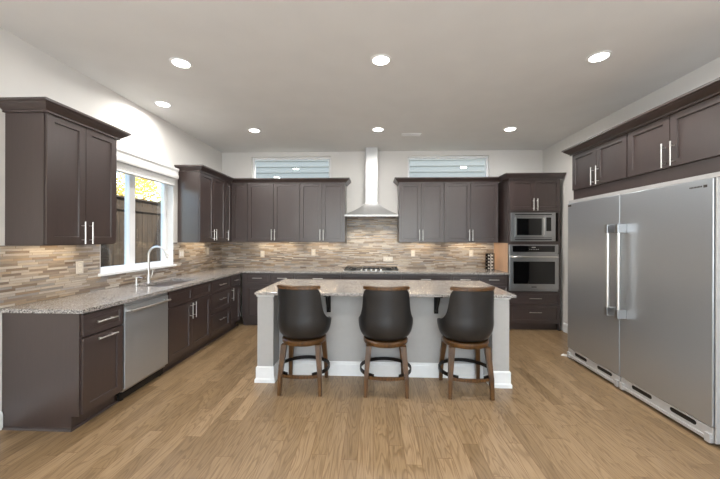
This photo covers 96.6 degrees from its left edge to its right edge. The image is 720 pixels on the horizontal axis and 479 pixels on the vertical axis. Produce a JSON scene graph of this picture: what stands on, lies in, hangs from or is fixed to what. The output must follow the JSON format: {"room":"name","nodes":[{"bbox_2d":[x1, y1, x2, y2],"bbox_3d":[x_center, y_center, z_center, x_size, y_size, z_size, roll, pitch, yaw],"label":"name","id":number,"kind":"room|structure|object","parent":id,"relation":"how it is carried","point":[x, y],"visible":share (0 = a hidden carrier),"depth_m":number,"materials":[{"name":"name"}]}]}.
{"room":"kitchen","nodes":[
{"label":"kitchen","id":0,"kind":"room"},
{"bbox_2d":[0,27,221,410],"bbox_3d":[-2.841,-0.078,1.317,0.150,3.040,9.590,0,0,2],"label":"wall","id":1,"kind":"structure","parent":0,"point":[26,70],"depth_m":3.22,"materials":[{"name":"paint"}]},
{"bbox_2d":[0,411,2,429],"bbox_3d":[-2.840,1.372,-0.522,0.018,0.140,5.915,0,0,2],"label":"baseboard","id":2,"kind":"structure","parent":1,"relation":"attached to","point":[1,413],"depth_m":2.42,"materials":[{"name":"white paint"}]},
{"bbox_2d":[5,112,116,245],"bbox_3d":[-2.517,-0.463,2.785,0.366,1.028,0.676,0,0,2],"label":"upper cabinet","id":3,"kind":"object","parent":1,"relation":"attached to","point":[61,174],"visible":0.99,"depth_m":2.54,"materials":[{"name":"brown wood"}]},
{"bbox_2d":[0,97,130,139],"bbox_3d":[-2.496,-1.004,2.784,0.410,0.083,0.836,0,0,2],"label":"crown molding","id":4,"kind":"structure","parent":3,"relation":"attached to","point":[7,104],"depth_m":2.48,"materials":[{"name":"brown wood"}]},
{"bbox_2d":[0,242,221,308],"bbox_3d":[-2.639,0.289,4.189,0.010,0.476,3.534,0,0,2],"label":"backsplash","id":5,"kind":"structure","parent":1,"relation":"attached to","point":[28,273],"depth_m":2.94,"materials":[{"name":"tile"}]},
{"bbox_2d":[76,261,82,273],"bbox_3d":[-2.680,0.275,3.070,0.008,0.118,0.075,0,0,2],"label":"power outlet","id":6,"kind":"object","parent":5,"relation":"attached to","point":[79,265],"visible":1,"depth_m":3.06,"materials":[{"name":"plastic"}]},
{"bbox_2d":[179,250,183,257],"bbox_3d":[-2.610,0.218,4.696,0.009,0.118,0.120,0,0,2],"label":"light switch","id":7,"kind":"object","parent":5,"relation":"attached to","point":[181,252],"visible":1,"depth_m":4.69,"materials":[{"name":"plastic"}]},
{"bbox_2d":[2,324,238,431],"bbox_3d":[-2.367,1.434,3.899,0.546,0.018,2.981,0,0,2],"label":"trim","id":8,"kind":"structure","parent":1,"relation":"attached to","point":[203,346],"depth_m":2.50,"materials":[{"name":"brown wood"}]},
{"bbox_2d":[101,174,166,271],"bbox_3d":[-2.769,-0.290,3.917,0.060,1.295,1.210,0,0,2],"label":"window","id":9,"kind":"structure","parent":1,"relation":"in","point":[129,250],"depth_m":3.87,"materials":[{"name":"white plastic"}]},
{"bbox_2d":[98,264,176,276],"bbox_3d":[-2.689,0.371,3.913,0.135,0.028,1.270,0,0,2],"label":"trim","id":10,"kind":"structure","parent":1,"relation":"attached to","point":[107,273],"depth_m":3.74,"materials":[{"name":"white paint"}]},
{"bbox_2d":[117,147,178,185],"bbox_3d":[-2.608,-0.859,3.910,0.084,0.247,1.210,0,0,2],"label":"window blind","id":11,"kind":"object","parent":1,"relation":"attached to","point":[128,162],"visible":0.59,"depth_m":3.86,"materials":[{"name":"white paint"}]},
{"bbox_2d":[178,172,224,241],"bbox_3d":[-2.422,-0.463,5.003,0.366,1.028,0.790,0,0,2],"label":"upper cabinet","id":12,"kind":"object","parent":1,"relation":"attached to","point":[201,196],"visible":0.98,"depth_m":4.62,"materials":[{"name":"brown wood"}]},
{"bbox_2d":[174,165,350,185],"bbox_3d":[-1.490,-1.001,5.409,2.789,0.083,1.022,0,0,-24],"label":"crown molding","id":13,"kind":"structure","parent":12,"relation":"attached to","point":[182,168],"depth_m":5.49,"materials":[{"name":"brown wood"}]},
{"bbox_2d":[0,0,719,152],"bbox_3d":[0.142,-1.715,1.115,6.120,0.250,9.740,0,0,2],"label":"ceiling","id":14,"kind":"structure","parent":0,"point":[302,74],"depth_m":2.86,"materials":[{"name":"paint"}]},
{"bbox_2d":[153,101,171,107],"bbox_3d":[-2.335,-1.589,3.803,0.190,0.016,0.190,0,0,2],"label":"recessed light","id":15,"kind":"object","parent":14,"relation":"in","point":[158,103],"visible":1,"depth_m":3.78,"materials":[{"name":"white paint"}]},
{"bbox_2d":[169,57,192,68],"bbox_3d":[-1.623,-1.587,2.912,0.190,0.016,0.190,0,0,2],"label":"recessed light","id":16,"kind":"object","parent":14,"relation":"in","point":[176,61],"visible":1,"depth_m":2.89,"materials":[{"name":"white paint"}]},
{"bbox_2d":[248,128,260,132],"bbox_3d":[-1.552,-1.586,4.721,0.190,0.016,0.190,0,0,2],"label":"recessed light","id":17,"kind":"object","parent":14,"relation":"in","point":[254,130],"visible":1,"depth_m":4.70,"materials":[{"name":"white paint"}]},
{"bbox_2d":[371,127,384,131],"bbox_3d":[0.262,-1.581,4.663,0.190,0.016,0.190,0,0,2],"label":"recessed light","id":18,"kind":"object","parent":14,"relation":"in","point":[376,129],"visible":1,"depth_m":4.64,"materials":[{"name":"white paint"}]},
{"bbox_2d":[370,54,391,65],"bbox_3d":[0.186,-1.581,2.855,0.190,0.016,0.190,0,0,2],"label":"recessed light","id":19,"kind":"object","parent":14,"relation":"in","point":[379,59],"visible":1,"depth_m":2.84,"materials":[{"name":"white paint"}]},
{"bbox_2d":[401,133,421,135],"bbox_3d":[0.780,-1.584,4.881,0.300,0.008,0.100,0,0,2],"label":"ceiling vent","id":20,"kind":"object","parent":14,"relation":"in","point":[402,134],"visible":1,"depth_m":4.87,"materials":[{"name":"white metal"}]},
{"bbox_2d":[503,127,516,130],"bbox_3d":[2.164,-1.576,4.632,0.190,0.016,0.190,0,0,2],"label":"recessed light","id":21,"kind":"object","parent":14,"relation":"in","point":[507,128],"visible":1,"depth_m":4.61,"materials":[{"name":"white paint"}]},
{"bbox_2d":[586,50,612,62],"bbox_3d":[2.081,-1.576,2.794,0.190,0.016,0.190,0,0,2],"label":"recessed light","id":22,"kind":"object","parent":14,"relation":"in","point":[600,56],"visible":1,"depth_m":2.78,"materials":[{"name":"white paint"}]},
{"bbox_2d":[0,317,719,478],"bbox_3d":[0.134,1.500,1.115,6.120,0.100,9.740,0,0,2],"label":"floor","id":23,"kind":"structure","parent":0,"point":[206,416],"depth_m":2.40,"materials":[{"name":"brown wood"}]},
{"bbox_2d":[2,304,122,427],"bbox_3d":[-2.378,1.001,2.629,0.666,0.884,0.410,0,0,2],"label":"base cabinet","id":24,"kind":"object","parent":23,"relation":"on","point":[59,370],"visible":0.98,"depth_m":2.43,"materials":[{"name":"brown wood"}]},
{"bbox_2d":[115,292,170,400],"bbox_3d":[-2.334,1.004,3.138,0.653,0.878,0.597,0,0,2],"label":"dishwasher","id":25,"kind":"object","parent":23,"relation":"on","point":[145,320],"visible":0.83,"depth_m":3.07,"materials":[{"name":"silver metal"}]},
{"bbox_2d":[146,281,210,370],"bbox_3d":[-2.324,1.002,3.893,0.666,0.884,0.900,0,0,2],"label":"base cabinet","id":26,"kind":"object","parent":23,"relation":"on","point":[189,308],"visible":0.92,"depth_m":3.82,"materials":[{"name":"brown wood"}]},
{"bbox_2d":[205,276,229,343],"bbox_3d":[-2.292,1.002,4.637,0.666,0.884,0.590,0,0,2],"label":"base cabinet","id":27,"kind":"object","parent":23,"relation":"on","point":[220,288],"visible":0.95,"depth_m":4.60,"materials":[{"name":"brown wood"}]},
{"bbox_2d":[225,274,239,331],"bbox_3d":[-2.271,1.002,5.117,0.666,0.884,0.370,0,0,2],"label":"base cabinet","id":28,"kind":"object","parent":23,"relation":"on","point":[234,279],"visible":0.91,"depth_m":5.09,"materials":[{"name":"brown wood"}]},
{"bbox_2d":[242,273,270,324],"bbox_3d":[-1.706,1.003,5.588,0.480,0.884,0.656,0,0,2],"label":"base cabinet","id":29,"kind":"object","parent":23,"relation":"on","point":[251,282],"visible":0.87,"depth_m":5.31,"materials":[{"name":"brown wood"}]},
{"bbox_2d":[0,267,508,313],"bbox_3d":[-0.166,0.549,4.080,4.960,0.030,3.538,0,0,2],"label":"countertop","id":30,"kind":"structure","parent":29,"relation":"on","point":[82,303],"depth_m":3.48,"materials":[{"name":"grey stone"}]},
{"bbox_2d":[134,277,142,284],"bbox_3d":[-2.531,0.481,3.671,0.091,0.094,0.040,0,0,2],"label":"soap dispenser","id":31,"kind":"object","parent":30,"relation":"on","point":[136,278],"visible":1,"depth_m":3.66,"materials":[{"name":"silver metal"}]},
{"bbox_2d":[146,246,169,282],"bbox_3d":[-2.424,0.305,3.871,0.287,0.446,0.098,0,0,2],"label":"kitchen faucet","id":32,"kind":"object","parent":30,"relation":"on","point":[149,276],"visible":1,"depth_m":3.85,"materials":[{"name":"silver metal"}]},
{"bbox_2d":[146,274,151,282],"bbox_3d":[-2.539,0.478,3.857,0.060,0.100,0.060,0,0,2],"label":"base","id":33,"kind":"object","parent":32,"relation":"attached to","point":[149,276],"depth_m":3.85,"materials":[{"name":"silver metal"}]},
{"bbox_2d":[343,266,398,271],"bbox_3d":[0.192,0.512,5.462,0.910,0.046,0.510,0,0,2],"label":"gas cooktop","id":34,"kind":"object","parent":30,"relation":"in","point":[347,268],"visible":1,"depth_m":5.30,"materials":[{"name":"silver metal"}]},
{"bbox_2d":[485,253,493,270],"bbox_3d":[2.237,0.395,5.526,0.120,0.292,0.097,0,0,2],"label":"spice rack","id":35,"kind":"object","parent":30,"relation":"on","point":[487,256],"visible":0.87,"depth_m":5.51,"materials":[{"name":"brown metal"}]},
{"bbox_2d":[271,273,294,284],"bbox_3d":[-1.261,1.004,5.569,0.410,0.884,0.656,0,0,2],"label":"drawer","id":36,"kind":"object","parent":23,"relation":"on","point":[275,277],"visible":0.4,"depth_m":5.29,"materials":[{"name":"brown wood"}]},
{"bbox_2d":[277,284,330,396],"bbox_3d":[-0.548,0.942,3.164,0.530,1.014,0.496,0,0,2],"label":"bar stool","id":37,"kind":"object","parent":23,"relation":"on","point":[302,321],"visible":1,"depth_m":2.97,"materials":[{"name":"black leather"}]},
{"bbox_2d":[295,273,340,279],"bbox_3d":[-0.677,1.006,5.544,0.760,0.884,0.656,0,0,2],"label":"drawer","id":38,"kind":"object","parent":23,"relation":"on","point":[297,275],"visible":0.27,"depth_m":5.26,"materials":[{"name":"brown wood"}]},
{"bbox_2d":[341,274,400,279],"bbox_3d":[0.187,1.008,5.507,0.970,0.884,0.656,0,0,2],"label":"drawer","id":39,"kind":"object","parent":23,"relation":"on","point":[343,276],"visible":0.04,"depth_m":5.22,"materials":[{"name":"brown wood"}]},
{"bbox_2d":[254,295,511,388],"bbox_3d":[0.230,1.009,3.638,2.543,0.884,0.950,0,0,2],"label":"kitchen island","id":40,"kind":"object","parent":23,"relation":"on","point":[346,346],"visible":0.59,"depth_m":3.37,"materials":[{"name":"paint"}]},
{"bbox_2d":[254,279,515,297],"bbox_3d":[0.249,0.551,3.665,2.557,0.030,1.055,0,0,2],"label":"island countertop","id":41,"kind":"structure","parent":40,"relation":"on","point":[328,287],"depth_m":3.63,"materials":[{"name":"stone"}]},
{"bbox_2d":[358,285,412,398],"bbox_3d":[0.249,0.944,3.130,0.531,1.014,0.496,0,0,2],"label":"bar stool","id":42,"kind":"object","parent":23,"relation":"on","point":[385,319],"visible":1,"depth_m":2.93,"materials":[{"name":"grey leather"}]},
{"bbox_2d":[401,274,449,279],"bbox_3d":[1.072,1.011,5.469,0.800,0.884,0.656,0,0,2],"label":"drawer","id":43,"kind":"object","parent":23,"relation":"on","point":[403,276],"visible":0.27,"depth_m":5.18,"materials":[{"name":"brown wood"}]},
{"bbox_2d":[450,274,478,280],"bbox_3d":[1.696,1.013,5.442,0.450,0.884,0.656,0,0,2],"label":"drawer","id":44,"kind":"object","parent":23,"relation":"on","point":[458,277],"visible":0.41,"depth_m":5.16,"materials":[{"name":"brown wood"}]},
{"bbox_2d":[437,286,494,400],"bbox_3d":[1.016,0.946,3.102,0.530,1.014,0.496,0,0,2],"label":"bar stool","id":45,"kind":"object","parent":23,"relation":"on","point":[468,322],"visible":1,"depth_m":2.91,"materials":[{"name":"grey leather"}]},
{"bbox_2d":[479,275,506,290],"bbox_3d":[2.146,1.014,5.423,0.450,0.884,0.656,0,0,2],"label":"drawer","id":46,"kind":"object","parent":23,"relation":"on","point":[499,281],"visible":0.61,"depth_m":5.14,"materials":[{"name":"brown wood"}]},
{"bbox_2d":[494,179,559,330],"bbox_3d":[2.780,0.248,5.386,0.813,2.420,0.676,0,0,2],"label":"tall cabinet","id":47,"kind":"object","parent":23,"relation":"on","point":[540,310],"visible":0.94,"depth_m":5.10,"materials":[{"name":"brown wood"}]},
{"bbox_2d":[510,213,555,240],"bbox_3d":[2.753,-0.188,5.272,0.690,0.452,0.470,0,0,2],"label":"microwave","id":48,"kind":"object","parent":47,"relation":"in","point":[523,226],"visible":1,"depth_m":5.07,"materials":[{"name":"silver metal"}]},
{"bbox_2d":[508,244,558,290],"bbox_3d":[2.756,0.462,5.301,0.762,0.742,0.613,0,0,2],"label":"oven","id":49,"kind":"object","parent":47,"relation":"in","point":[531,267],"visible":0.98,"depth_m":5.07,"materials":[{"name":"silver metal"}]},
{"bbox_2d":[567,195,620,386],"bbox_3d":[2.789,0.515,3.502,0.704,1.885,0.829,0,0,2],"label":"refrigerator","id":50,"kind":"object","parent":23,"relation":"on","point":[593,327],"visible":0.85,"depth_m":3.43,"materials":[{"name":"silver metal"}]},
{"bbox_2d":[569,172,719,443],"bbox_3d":[2.678,0.481,2.978,0.340,1.892,1.900,0,0,2],"label":"trim frame","id":51,"kind":"object","parent":50,"relation":"attached to","point":[716,175],"visible":0.72,"depth_m":2.23,"materials":[{"name":"silver metal"}]},
{"bbox_2d":[615,178,719,444],"bbox_3d":[2.752,0.515,2.656,0.704,1.885,0.847,0,0,2],"label":"refrigerator","id":52,"kind":"object","parent":23,"relation":"on","point":[666,236],"visible":0.97,"depth_m":2.55,"materials":[{"name":"silver metal"}]},
{"bbox_2d":[222,150,542,316],"bbox_3d":[0.343,-0.069,5.906,5.820,3.040,0.150,0,0,2],"label":"wall","id":53,"kind":"structure","parent":0,"point":[391,164],"depth_m":5.83,"materials":[{"name":"paint"}]},
{"bbox_2d":[224,182,247,241],"bbox_3d":[-2.268,-0.462,5.666,0.618,1.028,0.548,0,0,2],"label":"upper cabinet","id":54,"kind":"object","parent":53,"relation":"attached to","point":[236,195],"visible":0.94,"depth_m":5.61,"materials":[{"name":"brown wood"}]},
{"bbox_2d":[248,184,299,241],"bbox_3d":[-1.498,-0.460,5.724,0.915,1.028,0.366,0,0,2],"label":"upper cabinet","id":55,"kind":"object","parent":53,"relation":"attached to","point":[273,209],"visible":0.98,"depth_m":5.59,"materials":[{"name":"brown wood"}]},
{"bbox_2d":[253,157,330,177],"bbox_3d":[-1.267,-1.281,5.985,1.470,0.455,0.050,0,0,2],"label":"window","id":56,"kind":"structure","parent":53,"relation":"in","point":[298,158],"depth_m":5.96,"materials":[{"name":"white plastic"}]},
{"bbox_2d":[300,183,346,241],"bbox_3d":[-0.645,-0.458,5.688,0.792,1.028,0.366,0,0,2],"label":"upper cabinet","id":57,"kind":"object","parent":53,"relation":"attached to","point":[323,206],"visible":0.99,"depth_m":5.55,"materials":[{"name":"brown wood"}]},
{"bbox_2d":[222,217,493,268],"bbox_3d":[-0.087,0.057,5.845,4.952,0.954,0.008,0,0,2],"label":"backsplash","id":58,"kind":"structure","parent":53,"relation":"attached to","point":[369,239],"depth_m":5.83,"materials":[{"name":"tile"}]},
{"bbox_2d":[260,251,264,256],"bbox_3d":[-1.795,0.280,5.909,0.075,0.118,0.008,0,0,2],"label":"power outlet","id":59,"kind":"object","parent":58,"relation":"attached to","point":[262,253],"visible":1,"depth_m":5.91,"materials":[{"name":"plastic"}]},
{"bbox_2d":[311,249,315,255],"bbox_3d":[-0.851,0.248,5.869,0.075,0.118,0.008,0,0,2],"label":"power outlet","id":60,"kind":"object","parent":58,"relation":"attached to","point":[313,251],"visible":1,"depth_m":5.87,"materials":[{"name":"plastic"}]},
{"bbox_2d":[383,257,392,260],"bbox_3d":[0.507,0.366,5.811,0.170,0.085,0.008,0,0,2],"label":"power outlet","id":61,"kind":"object","parent":58,"relation":"attached to","point":[384,258],"visible":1,"depth_m":5.81,"materials":[{"name":"plastic"}]},
{"bbox_2d":[344,147,397,217],"bbox_3d":[0.202,-0.981,5.596,0.900,1.213,0.478,0,0,2],"label":"range hood","id":62,"kind":"object","parent":53,"relation":"attached to","point":[371,208],"visible":1,"depth_m":5.58,"materials":[{"name":"silver metal"}]},
{"bbox_2d":[397,183,443,241],"bbox_3d":[1.053,-0.453,5.615,0.762,1.028,0.366,0,0,2],"label":"upper cabinet","id":63,"kind":"object","parent":53,"relation":"attached to","point":[420,205],"visible":1,"depth_m":5.48,"materials":[{"name":"brown wood"}]},
{"bbox_2d":[393,173,565,185],"bbox_3d":[1.887,-0.991,5.332,2.721,0.083,0.420,0,0,13],"label":"crown molding","id":64,"kind":"structure","parent":63,"relation":"attached to","point":[506,176],"depth_m":5.38,"materials":[{"name":"brown wood"}]},
{"bbox_2d":[408,156,487,176],"bbox_3d":[1.590,-1.273,5.863,1.450,0.455,0.050,0,0,2],"label":"window","id":65,"kind":"structure","parent":53,"relation":"in","point":[422,157],"depth_m":5.84,"materials":[{"name":"white plastic"}]},
{"bbox_2d":[444,183,497,242],"bbox_3d":[1.887,-0.451,5.580,0.908,1.028,0.366,0,0,2],"label":"upper cabinet","id":66,"kind":"object","parent":53,"relation":"attached to","point":[470,209],"visible":0.98,"depth_m":5.44,"materials":[{"name":"brown wood"}]},
{"bbox_2d":[543,57,719,330],"bbox_3d":[3.123,-0.061,1.063,0.150,3.040,9.590,0,0,2],"label":"wall","id":67,"kind":"structure","parent":0,"point":[555,160],"depth_m":4.67,"materials":[{"name":"paint"}]},
{"bbox_2d":[563,323,567,333],"bbox_3d":[3.182,1.389,4.498,0.018,0.140,1.120,0,0,2],"label":"baseboard","id":68,"kind":"structure","parent":67,"relation":"attached to","point":[565,326],"depth_m":4.99,"materials":[{"name":"white paint"}]},
{"bbox_2d":[572,133,628,199],"bbox_3d":[2.849,-0.750,3.503,0.606,0.565,0.857,0,0,2],"label":"upper cabinet","id":69,"kind":"object","parent":67,"relation":"attached to","point":[600,169],"visible":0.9,"depth_m":3.44,"materials":[{"name":"brown wood"}]},
{"bbox_2d":[562,77,719,155],"bbox_3d":[2.811,-1.059,3.058,0.650,0.083,1.910,0,0,2],"label":"crown molding","id":70,"kind":"structure","parent":69,"relation":"attached to","point":[711,89],"depth_m":2.74,"materials":[{"name":"brown wood"}]},
{"bbox_2d":[627,94,719,188],"bbox_3d":[2.812,-0.750,2.629,0.606,0.565,0.893,0,0,2],"label":"upper cabinet","id":71,"kind":"object","parent":67,"relation":"attached to","point":[685,143],"visible":0.96,"depth_m":2.58,"materials":[{"name":"brown wood"}]},
{"bbox_3d":[0.102,1.850,2.498,60.000,0.200,55.000,0,0,2],"label":"ground","id":72,"kind":"structure","parent":0,"visible":0},
{"bbox_2d":[101,195,160,266],"bbox_3d":[-4.459,0.427,5.070,0.160,2.620,4.950,0,0,2],"label":"wooden fence","id":73,"kind":"object","parent":72,"relation":"on","point":[147,213],"visible":0.12,"depth_m":6.43,"materials":[{"name":"brown wood"}]},
{"bbox_2d":[117,172,160,201],"bbox_3d":[-8.091,-1.119,10.452,4.085,5.699,3.989,0,0,-1],"label":"autumn tree","id":74,"kind":"object","parent":72,"relation":"on","point":[138,181],"visible":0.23,"depth_m":10.35,"materials":[{"name":"yellow plant"}]},
{"bbox_2d":[256,159,484,177],"bbox_3d":[4.207,-1.538,8.178,16.300,6.600,0.300,0,0,2],"label":"neighbor house","id":75,"kind":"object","parent":72,"relation":"on","point":[417,167],"visible":0.02,"depth_m":8.16,"materials":[{"name":"blue"}]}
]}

